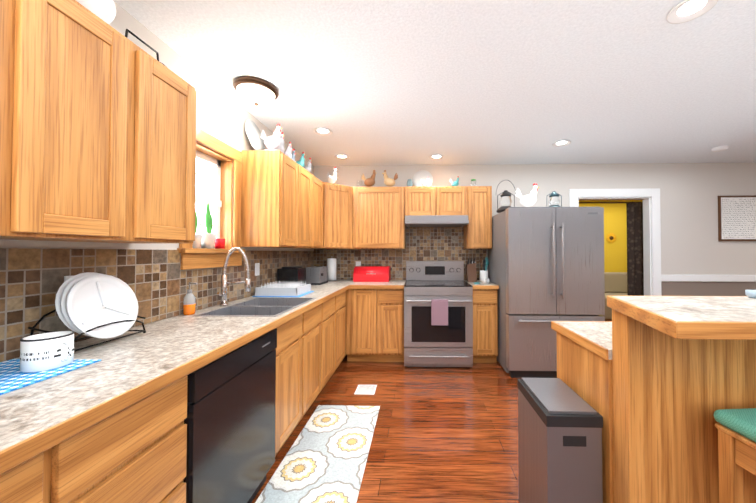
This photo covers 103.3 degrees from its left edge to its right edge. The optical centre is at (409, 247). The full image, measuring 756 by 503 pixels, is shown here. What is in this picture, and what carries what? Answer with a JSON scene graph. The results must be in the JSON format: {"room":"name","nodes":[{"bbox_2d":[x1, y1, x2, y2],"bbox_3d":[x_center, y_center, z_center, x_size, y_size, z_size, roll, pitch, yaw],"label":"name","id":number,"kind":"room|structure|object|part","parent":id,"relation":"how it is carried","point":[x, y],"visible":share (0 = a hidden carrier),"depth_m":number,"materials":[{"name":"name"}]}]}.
{"room":"kitchen","nodes":[
{"label":"kitchen","id":0,"kind":"room"},
{"bbox_2d":[0,1,313,359],"bbox_3d":[-1.484,0.065,0.824,0.150,2.470,6.750,0,-1,2],"label":"wall","id":1,"kind":"structure","parent":0,"point":[223,116],"depth_m":1.93,"materials":[{"name":"grey paint"}]},
{"bbox_2d":[0,0,23,239],"bbox_3d":[-1.245,-0.424,0.626,0.332,0.780,0.350,0,-1,2],"label":"upper cabinet","id":2,"kind":"object","parent":1,"relation":"attached to","point":[11,11],"depth_m":0.81,"materials":[{"name":"brown wood"}]},
{"bbox_2d":[16,0,139,242],"bbox_3d":[-1.236,-0.418,0.976,0.332,0.780,0.350,0,-1,2],"label":"upper cabinet","id":3,"kind":"object","parent":1,"relation":"attached to","point":[97,129],"depth_m":0.96,"materials":[{"name":"brown wood"}]},
{"bbox_2d":[76,0,116,23],"label":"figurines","id":4,"kind":"object","parent":3,"relation":"on","point":[105,11],"depth_m":1.10,"materials":[{"name":"white ceramic"}]},
{"bbox_2d":[0,248,313,361],"bbox_3d":[-1.387,0.203,1.434,0.010,0.388,5.280,0,-1,2],"label":"backsplash","id":5,"kind":"structure","parent":1,"relation":"attached to","point":[32,281],"depth_m":1.43,"materials":[{"name":"tile"}]},
{"bbox_2d":[255,263,259,275],"bbox_3d":[-1.345,0.194,2.629,0.006,0.110,0.070,0,-1,2],"label":"electrical outlet plate","id":6,"kind":"object","parent":5,"relation":"attached to","point":[257,268],"depth_m":2.63,"materials":[{"name":"white plastic"}]},
{"bbox_2d":[140,48,196,242],"bbox_3d":[-1.226,-0.412,1.322,0.332,0.780,0.342,0,-1,2],"label":"upper cabinet","id":7,"kind":"object","parent":1,"relation":"attached to","point":[168,103],"depth_m":1.30,"materials":[{"name":"brown wood"}]},
{"bbox_2d":[125,29,164,65],"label":"picture frame","id":8,"kind":"object","parent":7,"relation":"on","point":[126,32],"depth_m":1.36,"materials":[{"name":"black metal"}]},
{"bbox_2d":[177,127,244,269],"bbox_3d":[-1.406,-0.313,2.084,0.165,0.905,0.615,0,-1,2],"label":"window","id":9,"kind":"structure","parent":1,"relation":"in","point":[223,159],"depth_m":2.25,"materials":[{"name":"brown wood"}]},
{"bbox_2d":[193,203,224,248],"bbox_3d":[-1.409,-0.151,2.070,0.106,0.319,0.328,0,-1,2],"label":"potted plant","id":10,"kind":"object","parent":9,"relation":"on","point":[208,240],"visible":0.75,"depth_m":2.06,"materials":[{"name":"green plant"}]},
{"bbox_2d":[241,150,304,248],"bbox_3d":[-1.190,-0.392,2.598,0.332,0.780,0.400,0,-1,2],"label":"upper cabinet","id":11,"kind":"object","parent":1,"relation":"attached to","point":[287,201],"depth_m":2.40,"materials":[{"name":"brown wood"}]},
{"bbox_2d":[245,120,264,149],"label":"plate","id":12,"kind":"object","parent":11,"relation":"on","point":[253,132],"depth_m":2.52,"materials":[{"name":"white ceramic"}]},
{"bbox_2d":[260,123,311,171],"label":"figurines","id":13,"kind":"object","parent":11,"relation":"on","point":[275,142],"depth_m":2.60,"materials":[{"name":"white ceramic"}]},
{"bbox_2d":[301,169,308,248],"bbox_3d":[-1.181,-0.387,2.910,0.332,0.780,0.477,0,-1,2],"label":"upper cabinet","id":14,"kind":"object","parent":1,"relation":"attached to","point":[306,246],"depth_m":2.96,"materials":[{"name":"brown wood"}]},
{"bbox_2d":[309,172,324,248],"bbox_3d":[-1.147,-0.381,3.270,0.380,0.780,0.502,0,-1,2],"label":"upper cabinet","id":15,"kind":"object","parent":1,"relation":"attached to","point":[316,186],"depth_m":3.23,"materials":[{"name":"brown wood"}]},
{"bbox_2d":[251,319,611,502],"bbox_3d":[2.228,1.370,2.064,7.600,0.100,9.580,0,-1,2],"label":"floor","id":16,"kind":"structure","parent":0,"point":[445,435],"depth_m":2.14,"materials":[{"name":"brown wood"}]},
{"bbox_2d":[0,247,355,502],"bbox_3d":[-1.058,0.649,1.416,0.660,1.319,5.274,0,-1,2],"label":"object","id":17,"kind":"structure","parent":16,"relation":"on","point":[212,404],"depth_m":1.09,"materials":[{"name":"brown wood"}]},
{"bbox_2d":[0,359,100,394],"bbox_3d":[-1.233,0.386,0.762,0.315,0.003,0.550,0,-1,2],"label":"placemat","id":18,"kind":"object","parent":17,"relation":"on","point":[13,377],"visible":0.6,"depth_m":0.91,"materials":[{"name":"blue fabric"}]},
{"bbox_2d":[20,331,74,372],"bbox_3d":[-1.161,0.337,0.971,0.147,0.101,0.113,0,-1,2],"label":"canister","id":19,"kind":"object","parent":18,"relation":"on","point":[40,352],"visible":1,"depth_m":0.94,"materials":[{"name":"ceramic"}]},
{"bbox_2d":[28,272,145,351],"bbox_3d":[-1.298,0.249,1.231,0.174,0.292,0.312,0,-1,2],"label":"plate rack","id":20,"kind":"object","parent":17,"relation":"on","point":[93,304],"visible":0.81,"depth_m":1.21,"materials":[{"name":"white ceramic"}]},
{"bbox_2d":[183,282,197,314],"bbox_3d":[-1.323,0.306,1.801,0.076,0.196,0.059,0,-1,2],"label":"soap dispenser","id":21,"kind":"object","parent":17,"relation":"on","point":[188,308],"visible":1,"depth_m":1.78,"materials":[{"name":"orange plastic"}]},
{"bbox_2d":[183,328,276,502],"bbox_3d":[-0.806,0.882,1.377,0.092,0.853,0.620,0,-1,2],"label":"dishwasher","id":22,"kind":"object","parent":17,"relation":"in","point":[230,420],"depth_m":1.29,"materials":[{"name":"black metal"}]},
{"bbox_2d":[217,247,250,305],"bbox_3d":[-1.224,0.202,2.057,0.214,0.412,0.120,0,-1,2],"label":"faucet","id":23,"kind":"object","parent":17,"relation":"on","point":[247,281],"depth_m":2.08,"materials":[{"name":"silver metal"}]},
{"bbox_2d":[193,297,315,316],"bbox_3d":[-1.018,0.506,2.099,0.496,0.197,0.716,0,-1,2],"label":"sink","id":24,"kind":"object","parent":17,"relation":"in","point":[258,306],"depth_m":2.06,"materials":[{"name":"silver metal"}]},
{"bbox_2d":[252,281,313,296],"bbox_3d":[-1.112,0.365,2.664,0.400,0.105,0.360,0,-1,2],"label":"dish rack","id":25,"kind":"object","parent":17,"relation":"on","point":[289,289],"visible":1,"depth_m":2.51,"materials":[{"name":"white plastic"}]},
{"bbox_2d":[277,266,305,283],"bbox_3d":[-1.215,0.312,3.079,0.210,0.225,0.220,0,-1,2],"label":"appliance","id":26,"kind":"object","parent":17,"relation":"on","point":[292,274],"visible":0.79,"depth_m":2.97,"materials":[{"name":"black"}]},
{"bbox_2d":[306,266,327,284],"bbox_3d":[-1.097,0.331,3.545,0.180,0.202,0.290,0,-1,2],"label":"toaster","id":27,"kind":"object","parent":17,"relation":"on","point":[316,275],"visible":0.94,"depth_m":3.41,"materials":[{"name":"silver metal"}]},
{"bbox_2d":[327,256,336,280],"bbox_3d":[-1.022,0.278,3.914,0.140,0.320,0.140,0,-1,2],"label":"paper towel","id":28,"kind":"object","parent":17,"relation":"on","point":[331,268],"visible":0.94,"depth_m":3.87,"materials":[{"name":"white paper"}]},
{"bbox_2d":[353,266,390,281],"bbox_3d":[-0.485,0.343,3.893,0.449,0.190,0.270,0,-1,2],"label":"bread box","id":29,"kind":"object","parent":17,"relation":"on","point":[371,273],"visible":1,"depth_m":3.76,"materials":[{"name":"red metal"}]},
{"bbox_2d":[255,405,379,502],"bbox_3d":[-0.533,1.305,1.443,0.515,0.007,2.080,0,-1,2],"label":"rug","id":30,"kind":"object","parent":16,"relation":"on","point":[325,459],"visible":1,"depth_m":1.83,"materials":[{"name":"white fabric"}]},
{"bbox_2d":[354,385,376,394],"bbox_3d":[-0.408,1.328,2.784,0.180,0.005,0.190,0,-1,2],"label":"floor vent","id":31,"kind":"object","parent":16,"relation":"in","point":[365,389],"visible":1,"depth_m":2.78,"materials":[{"name":"white metal"}]},
{"bbox_2d":[352,280,405,361],"bbox_3d":[-0.360,0.891,3.704,0.605,0.907,0.654,0,-1,2],"label":"base cabinet","id":32,"kind":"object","parent":16,"relation":"on","point":[377,307],"depth_m":3.43,"materials":[{"name":"brown wood"}]},
{"bbox_2d":[404,261,472,367],"bbox_3d":[0.325,0.762,3.598,0.756,1.165,0.800,0,-1,2],"label":"range","id":33,"kind":"object","parent":16,"relation":"on","point":[438,314],"visible":1,"depth_m":3.27,"materials":[{"name":"silver metal"}]},
{"bbox_2d":[431,299,447,324],"bbox_3d":[0.325,0.702,3.219,0.180,0.272,0.040,0,-1,2],"label":"towel","id":34,"kind":"object","parent":33,"relation":"hanging from","point":[439,307],"depth_m":3.20,"materials":[{"name":"pink fabric"}]},
{"bbox_2d":[464,280,498,362],"bbox_3d":[0.864,0.891,3.675,0.301,0.907,0.643,0,-1,2],"label":"base cabinet","id":35,"kind":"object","parent":16,"relation":"on","point":[485,295],"depth_m":3.39,"materials":[{"name":"brown wood"}]},
{"bbox_2d":[465,258,476,281],"bbox_3d":[0.792,0.288,3.838,0.110,0.297,0.227,0,-1,2],"label":"knife block","id":36,"kind":"object","parent":35,"relation":"on","point":[471,274],"visible":1,"depth_m":3.78,"materials":[{"name":"brown wood"}]},
{"bbox_2d":[474,278,488,283],"bbox_3d":[0.865,0.400,3.565,0.192,0.065,0.082,0,-1,2],"label":"shakers","id":37,"kind":"object","parent":35,"relation":"on","point":[484,280],"visible":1,"depth_m":3.57,"materials":[{"name":"white ceramic"}]},
{"bbox_2d":[479,257,488,281],"bbox_3d":[0.965,0.279,3.838,0.123,0.315,0.104,0,-1,2],"label":"utensil crock","id":38,"kind":"object","parent":35,"relation":"on","point":[483,273],"visible":0.92,"depth_m":3.80,"materials":[{"name":"white ceramic"}]},
{"bbox_2d":[488,207,604,377],"bbox_3d":[1.501,0.466,3.449,0.960,1.752,0.992,0,-1,2],"label":"refrigerator","id":39,"kind":"object","parent":16,"relation":"on","point":[545,266],"visible":0.9,"depth_m":3.02,"materials":[{"name":"grey metal"}]},
{"bbox_2d":[517,378,602,502],"bbox_3d":[0.630,0.980,1.335,0.262,0.655,0.346,0,-1,2],"label":"trash can","id":40,"kind":"object","parent":16,"relation":"on","point":[560,424],"visible":1,"depth_m":1.17,"materials":[{"name":"grey metal"}]},
{"bbox_2d":[603,272,626,318],"bbox_3d":[4.167,0.959,6.084,1.750,0.850,0.850,0,-1,2],"label":"couch","id":41,"kind":"object","parent":16,"relation":"on","point":[615,283],"visible":0.02,"depth_m":6.30,"materials":[{"name":"beige fabric"}]},
{"bbox_2d":[551,320,755,502],"bbox_3d":[2.382,0.769,1.186,3.243,1.075,0.786,0,-1,2],"label":"kitchen island","id":42,"kind":"object","parent":16,"relation":"on","point":[656,382],"depth_m":1.05,"materials":[{"name":"brown wood"}]},
{"bbox_2d":[607,296,755,339],"bbox_3d":[2.328,0.207,0.910,3.336,0.043,0.449,0,-1,2],"label":"island countertop","id":43,"kind":"structure","parent":42,"relation":"on","point":[673,317],"depth_m":0.86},
{"bbox_2d":[745,290,755,297],"bbox_3d":[1.285,0.174,1.109,0.046,0.028,0.046,0,-1,2],"label":"bowl","id":44,"kind":"object","parent":43,"relation":"on","point":[750,293],"visible":1,"depth_m":1.11,"materials":[{"name":"white ceramic"}]},
{"bbox_2d":[714,408,755,502],"bbox_3d":[1.191,0.908,0.775,0.404,0.782,0.404,0,-1,-3],"label":"bar stool","id":45,"kind":"object","parent":16,"relation":"on","point":[736,428],"visible":1,"depth_m":0.92,"materials":[{"name":"brown wood"}]},
{"bbox_3d":[1.191,0.540,0.781,0.404,0.046,0.404,0,-1,-3],"label":"seat","id":46,"kind":"part","parent":45,"relation":"part of","materials":[{"name":"green fabric"}]},
{"bbox_2d":[113,0,755,165],"bbox_3d":[2.228,-1.200,2.106,7.600,0.100,9.580,0,-1,2],"label":"ceiling","id":47,"kind":"structure","parent":0,"point":[421,82],"depth_m":1.98,"materials":[{"name":"paint"}]},
{"bbox_2d":[233,76,278,105],"bbox_3d":[-1.102,-1.082,2.142,0.294,0.135,0.294,0,-1,2],"label":"dome ceiling light","id":48,"kind":"object","parent":47,"relation":"attached to","point":[255,91],"visible":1,"depth_m":2.06,"materials":[{"name":"white glass"}]},
{"bbox_2d":[313,128,332,135],"bbox_3d":[-0.842,-1.129,2.896,0.183,0.016,0.183,1,-1,-37],"label":"recessed light","id":49,"kind":"object","parent":47,"relation":"in","point":[320,131],"depth_m":2.91,"materials":[{"name":"white paint"}]},
{"bbox_2d":[334,154,349,159],"bbox_3d":[-0.833,-1.117,3.669,0.183,0.016,0.183,0,-1,-4],"label":"recessed light","id":50,"kind":"object","parent":47,"relation":"in","point":[343,157],"depth_m":3.68,"materials":[{"name":"white paint"}]},
{"bbox_2d":[429,155,443,159],"bbox_3d":[0.334,-1.117,3.673,0.183,0.016,0.183,0,-1,-22],"label":"recessed light","id":51,"kind":"object","parent":47,"relation":"in","point":[435,157],"depth_m":3.69,"materials":[{"name":"white paint"}]},
{"bbox_2d":[552,140,570,146],"bbox_3d":[1.638,-1.124,3.211,0.183,0.016,0.183,0,-1,-7],"label":"recessed light","id":52,"kind":"object","parent":47,"relation":"in","point":[564,142],"depth_m":3.23,"materials":[{"name":"white paint"}]},
{"bbox_2d":[667,0,717,23],"bbox_3d":[1.357,-1.153,1.433,0.183,0.016,0.183,0,-1,-4],"label":"recessed light","id":53,"kind":"object","parent":47,"relation":"in","point":[684,11],"depth_m":1.45,"materials":[{"name":"white paint"}]},
{"bbox_2d":[712,145,727,151],"bbox_3d":[3.509,-1.112,3.369,0.130,0.036,0.130,0,-1,2],"label":"smoke detector","id":54,"kind":"object","parent":47,"relation":"attached to","point":[719,148],"visible":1,"depth_m":3.33,"materials":[{"name":"white plastic"}]},
{"bbox_2d":[313,162,755,274],"bbox_3d":[2.283,0.116,4.034,7.500,2.470,0.120,0,-1,2],"label":"wall","id":55,"kind":"structure","parent":0,"point":[690,193],"depth_m":3.96,"materials":[{"name":"grey paint"}]},
{"bbox_2d":[325,182,356,248],"bbox_3d":[-0.984,-0.374,3.730,0.680,0.780,0.680,0,-1,2],"label":"upper cabinet","id":56,"kind":"object","parent":55,"relation":"attached to","point":[340,200],"depth_m":3.62,"materials":[{"name":"brown wood"}]},
{"bbox_2d":[327,167,336,182],"label":"figurines","id":57,"kind":"object","parent":56,"relation":"on","point":[331,179],"depth_m":3.68,"materials":[{"name":"white ceramic"}]},
{"bbox_2d":[357,187,404,248],"bbox_3d":[-0.414,-0.372,3.864,0.707,0.780,0.380,0,-1,2],"label":"upper cabinet","id":58,"kind":"object","parent":55,"relation":"attached to","point":[380,210],"depth_m":3.73,"materials":[{"name":"brown wood"}]},
{"bbox_2d":[357,180,361,186],"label":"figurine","id":59,"kind":"object","parent":58,"relation":"on","point":[359,183],"depth_m":3.92,"materials":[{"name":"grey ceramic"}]},
{"bbox_2d":[361,170,375,186],"label":"figurines","id":60,"kind":"object","parent":58,"relation":"on","point":[368,182],"depth_m":3.87,"materials":[{"name":"brown ceramic"}]},
{"bbox_2d":[382,170,397,185],"label":"figurines","id":61,"kind":"object","parent":58,"relation":"on","point":[388,181],"depth_m":3.87,"materials":[{"name":"brown ceramic"}]},
{"bbox_2d":[314,227,486,279],"bbox_3d":[-0.136,0.020,4.038,2.345,0.838,0.010,0,-1,2],"label":"backsplash","id":62,"kind":"structure","parent":55,"relation":"attached to","point":[434,243],"depth_m":4.03,"materials":[{"name":"tile"}]},
{"bbox_2d":[405,186,440,215],"bbox_3d":[0.168,-0.572,3.875,0.456,0.380,0.332,0,-1,2],"label":"upper cabinet","id":63,"kind":"object","parent":55,"relation":"attached to","point":[421,200],"depth_m":3.71,"materials":[{"name":"brown wood"}]},
{"bbox_2d":[407,170,432,186],"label":"figurine","id":64,"kind":"object","parent":63,"relation":"on","point":[422,174],"depth_m":3.97,"materials":[{"name":"white ceramic"}]},
{"bbox_2d":[441,186,468,217],"bbox_3d":[0.496,-0.572,3.866,0.456,0.380,0.332,0,-1,2],"label":"upper cabinet","id":65,"kind":"object","parent":55,"relation":"attached to","point":[454,199],"depth_m":3.70,"materials":[{"name":"brown wood"}]},
{"bbox_2d":[405,215,468,226],"bbox_3d":[0.330,-0.327,3.784,0.760,0.108,0.497,0,-1,2],"label":"range hood","id":66,"kind":"object","parent":65,"relation":"attached to","point":[436,220],"visible":1,"depth_m":3.57,"materials":[{"name":"silver metal"}]},
{"bbox_2d":[464,186,491,248],"bbox_3d":[0.876,-0.372,3.852,0.304,0.780,0.332,0,-1,2],"label":"upper cabinet","id":67,"kind":"object","parent":55,"relation":"attached to","point":[478,233],"depth_m":3.69,"materials":[{"name":"brown wood"}]},
{"bbox_2d":[471,179,475,185],"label":"figurine","id":68,"kind":"object","parent":67,"relation":"on","point":[473,181],"depth_m":3.85,"materials":[{"name":"grey ceramic"}]},
{"bbox_2d":[579,202,643,295],"bbox_3d":[2.802,0.343,4.156,1.060,1.960,0.049,0,-1,2],"label":"curtain","id":69,"kind":"object","parent":55,"relation":"hanging from","point":[635,271],"visible":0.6,"depth_m":4.16,"materials":[{"name":"brown fabric"}]},
{"bbox_2d":[569,188,661,295],"bbox_3d":[2.727,0.286,4.009,1.180,2.130,0.140,0,-1,2],"label":"door frame","id":70,"kind":"structure","parent":55,"relation":"attached to","point":[650,197],"depth_m":3.95,"materials":[{"name":"white paint"}]},
{"bbox_2d":[661,275,755,281],"bbox_3d":[4.597,0.404,3.891,2.565,0.090,0.018,0,-1,2],"label":"trim","id":71,"kind":"structure","parent":55,"relation":"attached to","point":[709,278],"depth_m":3.90,"materials":[{"name":"white paint"}]},
{"bbox_2d":[661,281,755,295],"bbox_3d":[4.598,0.884,3.894,2.565,0.930,0.004,0,-1,2],"label":"paint","id":72,"kind":"object","parent":55,"relation":"attached to","point":[703,288],"depth_m":3.92,"materials":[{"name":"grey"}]},
{"bbox_2d":[718,195,755,240],"bbox_3d":[4.475,-0.381,3.905,0.820,0.600,0.022,0,-1,2],"label":"framed picture","id":73,"kind":"object","parent":55,"relation":"attached to","point":[736,218],"visible":1,"depth_m":3.90,"materials":[{"name":"white paper"}]},
{"bbox_2d":[579,200,641,271],"bbox_3d":[3.458,0.159,6.702,5.000,2.470,0.120,0,-1,2],"label":"wall","id":74,"kind":"structure","parent":0,"point":[615,223],"depth_m":6.62,"materials":[{"name":"yellow paint"}]},
{"bbox_2d":[606,233,615,242],"bbox_3d":[4.476,-0.208,6.602,0.236,0.232,0.022,0,-1,2],"label":"wall decoration","id":75,"kind":"object","parent":74,"relation":"attached to","point":[611,237],"visible":1,"depth_m":6.60,"materials":[{"name":"orange metal"}]},
{"label":"outside","id":76,"kind":"structure","parent":0,"visible":0},
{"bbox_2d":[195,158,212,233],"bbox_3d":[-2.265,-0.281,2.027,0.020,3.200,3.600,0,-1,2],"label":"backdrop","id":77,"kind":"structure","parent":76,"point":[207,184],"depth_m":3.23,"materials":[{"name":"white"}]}
]}

